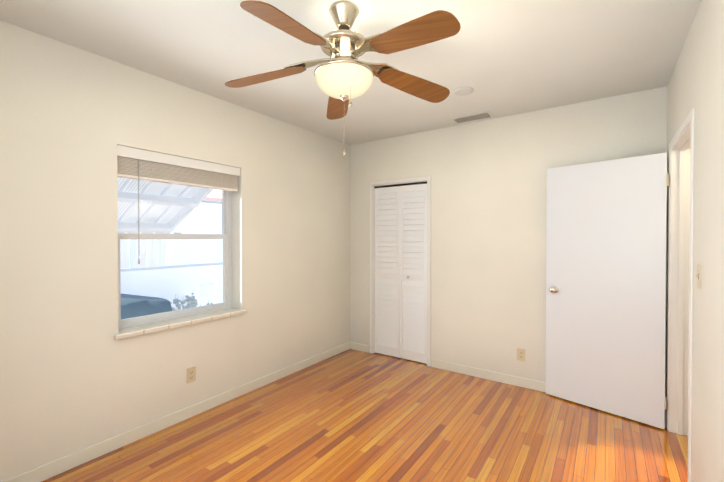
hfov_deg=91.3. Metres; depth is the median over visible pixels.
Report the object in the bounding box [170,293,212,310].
scrub
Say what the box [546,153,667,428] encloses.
door
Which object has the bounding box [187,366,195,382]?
electrical outlet
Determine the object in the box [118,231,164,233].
scallop
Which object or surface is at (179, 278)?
wall
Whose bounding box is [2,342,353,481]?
baseboard
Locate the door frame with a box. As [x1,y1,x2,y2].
[666,108,693,481]
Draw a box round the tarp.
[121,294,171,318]
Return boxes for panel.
[120,233,165,268]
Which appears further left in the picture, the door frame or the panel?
the panel
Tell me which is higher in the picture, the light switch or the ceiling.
the ceiling
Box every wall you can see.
[0,20,349,481]
[120,202,222,309]
[350,86,667,381]
[665,0,723,481]
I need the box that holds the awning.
[118,177,213,233]
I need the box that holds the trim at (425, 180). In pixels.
[370,176,430,366]
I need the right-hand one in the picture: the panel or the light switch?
the light switch
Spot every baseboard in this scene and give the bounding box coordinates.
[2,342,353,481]
[432,359,665,421]
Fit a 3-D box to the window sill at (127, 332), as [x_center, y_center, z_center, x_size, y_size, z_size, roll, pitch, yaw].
[-1.408,0.638,2.823,0.182,0.032,1.036,0,1,35]
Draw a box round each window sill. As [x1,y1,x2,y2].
[114,308,246,339]
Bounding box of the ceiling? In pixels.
[0,0,700,144]
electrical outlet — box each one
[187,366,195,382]
[517,348,524,360]
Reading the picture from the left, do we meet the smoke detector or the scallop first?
the scallop
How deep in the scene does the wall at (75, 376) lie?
2.36 m
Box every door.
[375,184,426,363]
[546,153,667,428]
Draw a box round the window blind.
[117,145,239,263]
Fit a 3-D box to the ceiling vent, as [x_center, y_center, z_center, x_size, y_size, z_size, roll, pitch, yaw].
[1.079,-1.202,3.470,0.370,0.020,0.165,0,1,35]
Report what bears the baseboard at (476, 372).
attached to the wall at (488, 235)
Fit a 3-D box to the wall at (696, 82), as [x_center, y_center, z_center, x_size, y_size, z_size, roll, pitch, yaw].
[1.166,0.112,0.919,0.120,2.600,4.420,0,1,35]
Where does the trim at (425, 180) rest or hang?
attached to the wall at (488, 235)
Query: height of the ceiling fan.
0.753 m
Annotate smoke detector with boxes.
[453,87,472,95]
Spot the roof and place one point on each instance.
(214, 195)
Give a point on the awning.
(156, 214)
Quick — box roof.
[203,189,221,201]
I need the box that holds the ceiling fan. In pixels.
[225,0,460,155]
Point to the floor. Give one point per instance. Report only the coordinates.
(350, 415)
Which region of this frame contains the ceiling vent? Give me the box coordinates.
[451,111,493,123]
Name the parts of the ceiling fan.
blade, blade, blade, uplight glass, lamp shade, blade, blade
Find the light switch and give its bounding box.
[696,265,701,288]
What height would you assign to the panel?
0.585 m
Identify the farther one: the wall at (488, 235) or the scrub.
the scrub
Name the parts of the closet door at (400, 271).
panel, panel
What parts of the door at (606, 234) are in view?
door knob, door hinges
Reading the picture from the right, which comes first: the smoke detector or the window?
the smoke detector
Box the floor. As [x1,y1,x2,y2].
[42,349,687,481]
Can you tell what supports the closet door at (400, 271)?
in the wall at (488, 235)
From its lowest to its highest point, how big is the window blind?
0.813 m
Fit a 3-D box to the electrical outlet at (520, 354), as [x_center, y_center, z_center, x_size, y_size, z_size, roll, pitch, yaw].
[1.516,1.083,3.371,0.070,0.114,0.008,0,1,35]
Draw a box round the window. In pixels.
[118,183,231,328]

